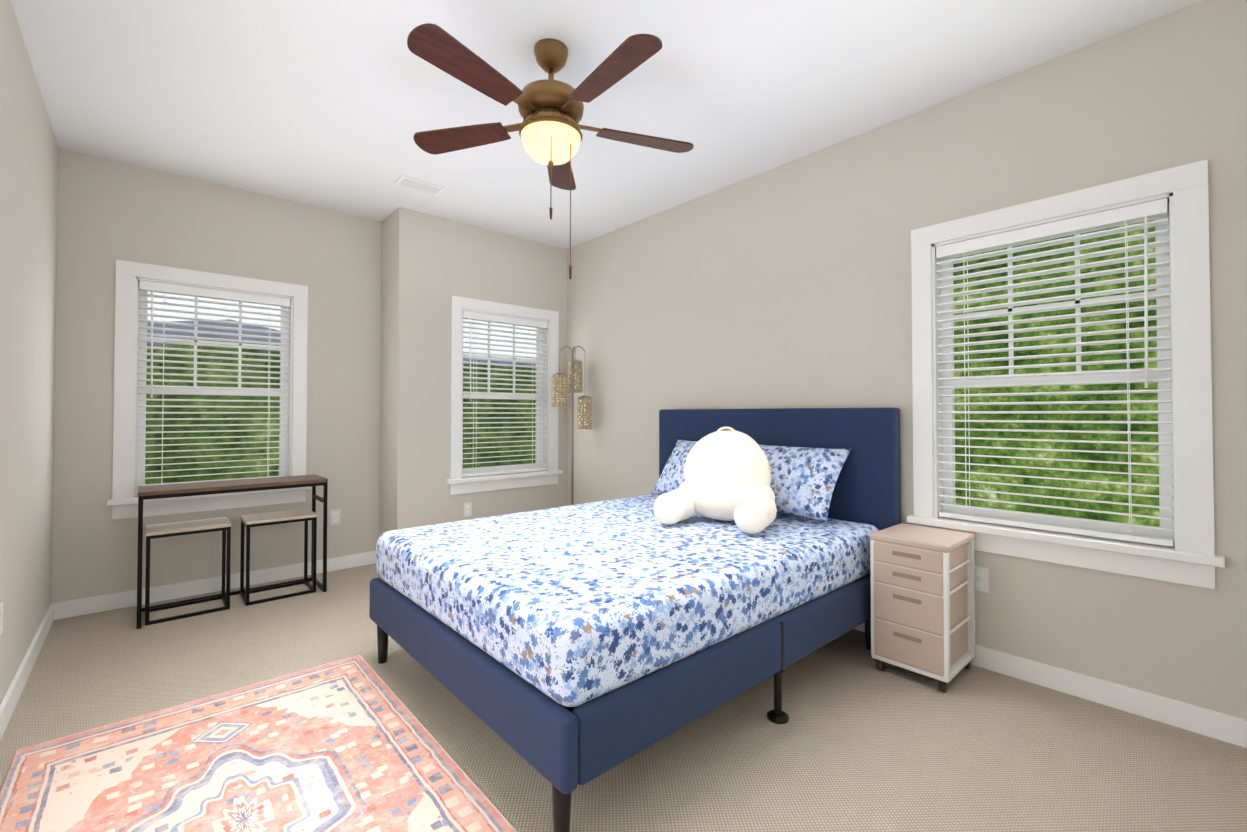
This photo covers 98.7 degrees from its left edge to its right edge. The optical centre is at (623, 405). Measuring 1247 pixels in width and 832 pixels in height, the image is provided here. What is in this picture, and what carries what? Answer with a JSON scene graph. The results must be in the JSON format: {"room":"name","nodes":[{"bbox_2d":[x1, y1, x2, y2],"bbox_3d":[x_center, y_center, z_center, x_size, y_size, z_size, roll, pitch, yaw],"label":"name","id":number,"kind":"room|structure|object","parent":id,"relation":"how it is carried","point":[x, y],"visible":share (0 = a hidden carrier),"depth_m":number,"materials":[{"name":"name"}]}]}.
{"room":"bedroom","nodes":[
{"label":"bedroom","id":0,"kind":"room"},
{"bbox_2d":[0,0,58,704],"bbox_3d":[-1.591,-0.165,1.081,0.150,2.740,5.600,1,-1,-42],"label":"wall","id":1,"kind":"structure","parent":0,"point":[29,153],"depth_m":2.33,"materials":[{"name":"paint"}]},
{"bbox_2d":[0,602,2,635],"bbox_3d":[-2.291,0.789,1.970,0.008,0.115,0.070,1,-1,-42],"label":"electrical outlet","id":2,"kind":"object","parent":1,"relation":"attached to","point":[1,617],"visible":1,"depth_m":1.97,"materials":[{"name":"white plastic"}]},
{"bbox_2d":[0,602,59,740],"bbox_3d":[-1.530,1.158,1.115,0.014,0.095,5.300,1,-1,-42],"label":"baseboard","id":3,"kind":"structure","parent":1,"relation":"attached to","point":[7,707],"depth_m":2.35,"materials":[{"name":"white"}]},
{"bbox_2d":[51,148,380,602],"bbox_3d":[-2.734,-0.123,3.713,1.950,2.740,0.150,1,-1,-42],"label":"wall","id":4,"kind":"structure","parent":0,"point":[110,212],"depth_m":3.54,"materials":[{"name":"paint"}]},
{"bbox_2d":[106,259,310,519],"bbox_3d":[-2.755,-0.092,3.647,1.080,1.585,0.180,1,-1,-42],"label":"window","id":5,"kind":"structure","parent":4,"relation":"in","point":[136,282],"depth_m":3.56,"materials":[{"name":"white wood"}]},
{"bbox_2d":[60,551,375,618],"bbox_3d":[-2.612,1.199,3.691,1.770,0.095,0.014,1,-1,-42],"label":"baseboard","id":6,"kind":"structure","parent":4,"relation":"attached to","point":[77,607],"depth_m":3.52,"materials":[{"name":"white"}]},
{"bbox_2d":[330,509,339,525],"bbox_3d":[-2.192,0.853,4.075,0.070,0.115,0.008,1,-1,-42],"label":"electrical outlet","id":7,"kind":"object","parent":4,"relation":"attached to","point":[334,517],"visible":1,"depth_m":4.07,"materials":[{"name":"white plastic"}]},
{"bbox_2d":[379,207,418,536],"bbox_3d":[-1.814,-0.115,4.260,0.150,2.740,0.560,1,-1,-42],"label":"wall","id":8,"kind":"structure","parent":0,"point":[398,487],"depth_m":4.08,"materials":[{"name":"paint"}]},
{"bbox_2d":[417,212,566,526],"bbox_3d":[-1.047,-0.108,4.669,1.540,2.740,0.150,1,-1,-42],"label":"wall","id":9,"kind":"structure","parent":0,"point":[459,259],"depth_m":4.34,"materials":[{"name":"paint"}]},
{"bbox_2d":[463,502,471,516],"bbox_3d":[-1.267,0.847,4.352,0.070,0.115,0.008,1,-1,-42],"label":"electrical outlet","id":10,"kind":"object","parent":9,"relation":"attached to","point":[467,509],"visible":1,"depth_m":4.35,"materials":[{"name":"white plastic"}]},
{"bbox_2d":[447,296,561,494],"bbox_3d":[-1.024,-0.076,4.643,1.080,1.585,0.180,1,-1,-42],"label":"window","id":11,"kind":"structure","parent":9,"relation":"in","point":[543,469],"depth_m":4.61,"materials":[{"name":"white wood"}]},
{"bbox_2d":[11,0,1202,248],"bbox_3d":[-0.289,-1.566,2.266,3.640,0.100,5.600,1,-1,-42],"label":"ceiling","id":12,"kind":"structure","parent":0,"point":[333,104],"depth_m":2.53,"materials":[{"name":"paint"}]},
{"bbox_2d":[394,175,445,195],"bbox_3d":[-1.379,-1.486,3.637,0.300,0.016,0.150,1,-1,-42],"label":"ceiling vent","id":13,"kind":"object","parent":12,"relation":"in","point":[418,185],"visible":0.98,"depth_m":3.62,"materials":[{"name":"white metal"}]},
{"bbox_2d":[407,23,693,278],"bbox_3d":[-0.290,-1.019,2.240,1.272,0.995,1.242,1,-1,-42],"label":"fan","id":14,"kind":"object","parent":12,"relation":"hanging from","point":[549,127],"visible":1,"depth_m":2.17,"materials":[{"name":"brown wood"}]},
{"bbox_2d":[0,563,1246,831],"bbox_3d":[-0.289,1.273,2.221,3.640,0.100,5.600,1,-1,-42],"label":"floor","id":15,"kind":"structure","parent":0,"point":[858,743],"depth_m":1.96,"materials":[{"name":"carpet"}]},
{"bbox_2d":[145,517,230,625],"bbox_3d":[-2.629,0.979,3.237,0.391,0.520,0.281,1,-1,-42],"label":"stool","id":16,"kind":"object","parent":15,"relation":"on","point":[171,529],"visible":1,"depth_m":3.21,"materials":[{"name":"black metal"}]},
{"bbox_2d":[136,474,327,628],"bbox_3d":[-2.450,0.866,3.402,0.946,0.752,0.356,1,-1,-42],"label":"console table","id":17,"kind":"object","parent":15,"relation":"on","point":[196,488],"visible":0.96,"depth_m":3.33,"materials":[{"name":"black metal"}]},
{"bbox_2d":[0,655,516,831],"bbox_3d":[-1.101,1.209,1.570,1.120,0.008,1.830,1,-1,-42],"label":"rug","id":18,"kind":"object","parent":15,"relation":"on","point":[350,744],"visible":0.88,"depth_m":1.77,"materials":[{"name":"fabric"}]},
{"bbox_2d":[240,508,316,605],"bbox_3d":[-2.282,0.984,3.546,0.391,0.520,0.281,1,-1,-42],"label":"stool","id":19,"kind":"object","parent":15,"relation":"on","point":[274,518],"visible":1,"depth_m":3.52,"materials":[{"name":"black metal"}]},
{"bbox_2d":[552,346,591,504],"bbox_3d":[-0.446,0.371,4.642,0.298,1.780,0.268,1,-1,-42],"label":"floor lamp","id":20,"kind":"object","parent":15,"relation":"on","point":[575,385],"visible":0.88,"depth_m":4.63,"materials":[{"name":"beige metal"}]},
{"bbox_2d":[369,408,900,831],"bbox_3d":[0.092,0.621,2.698,2.110,1.220,1.690,1,-1,-42],"label":"bed","id":21,"kind":"object","parent":15,"relation":"on","point":[564,651],"visible":0.79,"depth_m":1.98,"materials":[{"name":"blue fabric"}]},
{"bbox_2d":[651,439,697,494],"bbox_3d":[0.489,0.415,3.465,0.294,0.359,0.620,1,-1,-42],"label":"pillow","id":22,"kind":"object","parent":21,"relation":"on","point":[672,478],"visible":0.31,"depth_m":3.53,"materials":[{"name":"blue fabric"}]},
{"bbox_2d":[653,427,776,533],"bbox_3d":[0.496,0.358,2.756,0.580,0.492,0.497,-1,-1,29],"label":"pillow","id":23,"kind":"object","parent":21,"relation":"on","point":[727,474],"visible":1,"depth_m":2.71,"materials":[{"name":"white fabric"}]},
{"bbox_2d":[758,444,851,521],"bbox_3d":[0.909,0.409,2.995,0.299,0.355,0.620,1,-1,-42],"label":"pillow","id":24,"kind":"object","parent":21,"relation":"on","point":[803,481],"visible":0.65,"depth_m":2.84,"materials":[{"name":"blue fabric"}]},
{"bbox_2d":[869,523,974,692],"bbox_3d":[1.394,0.913,2.495,0.380,0.630,0.330,1,-1,-42],"label":"drawer cabinet","id":25,"kind":"object","parent":15,"relation":"on","point":[922,601],"visible":1,"depth_m":2.38,"materials":[{"name":"beige plastic"}]},
{"bbox_2d":[566,0,1246,719],"bbox_3d":[1.150,-0.131,3.252,0.150,2.740,5.190,1,-1,-42],"label":"wall","id":26,"kind":"structure","parent":0,"point":[788,284],"depth_m":2.69,"materials":[{"name":"paint"}]},
{"bbox_2d":[975,566,988,592],"bbox_3d":[1.680,0.818,2.524,0.008,0.115,0.070,1,-1,-42],"label":"electrical outlet","id":27,"kind":"object","parent":26,"relation":"attached to","point":[982,579],"visible":0.83,"depth_m":2.52,"materials":[{"name":"white plastic"}]},
{"bbox_2d":[853,622,1246,747],"bbox_3d":[1.088,1.191,3.176,0.014,0.095,4.890,1,-1,-42],"label":"baseboard","id":28,"kind":"structure","parent":26,"relation":"attached to","point":[1208,722],"depth_m":2.16,"materials":[{"name":"white"}]},
{"bbox_2d":[907,159,1224,588],"bbox_3d":[1.866,-0.112,2.396,0.180,1.585,1.080,1,-1,-42],"label":"window","id":29,"kind":"structure","parent":26,"relation":"in","point":[1177,546],"depth_m":2.26,"materials":[{"name":"white wood"}]},
{"label":"outside","id":30,"kind":"structure","parent":0,"visible":0},
{"bbox_2d":[145,292,535,483],"bbox_3d":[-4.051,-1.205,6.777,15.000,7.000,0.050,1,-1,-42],"label":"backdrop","id":31,"kind":"structure","parent":30,"point":[219,446],"depth_m":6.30,"materials":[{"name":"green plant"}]},
{"bbox_2d":[953,219,1159,526],"bbox_3d":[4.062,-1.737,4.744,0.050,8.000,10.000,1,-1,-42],"label":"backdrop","id":32,"kind":"structure","parent":30,"point":[1139,489],"depth_m":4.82,"materials":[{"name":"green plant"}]}
]}

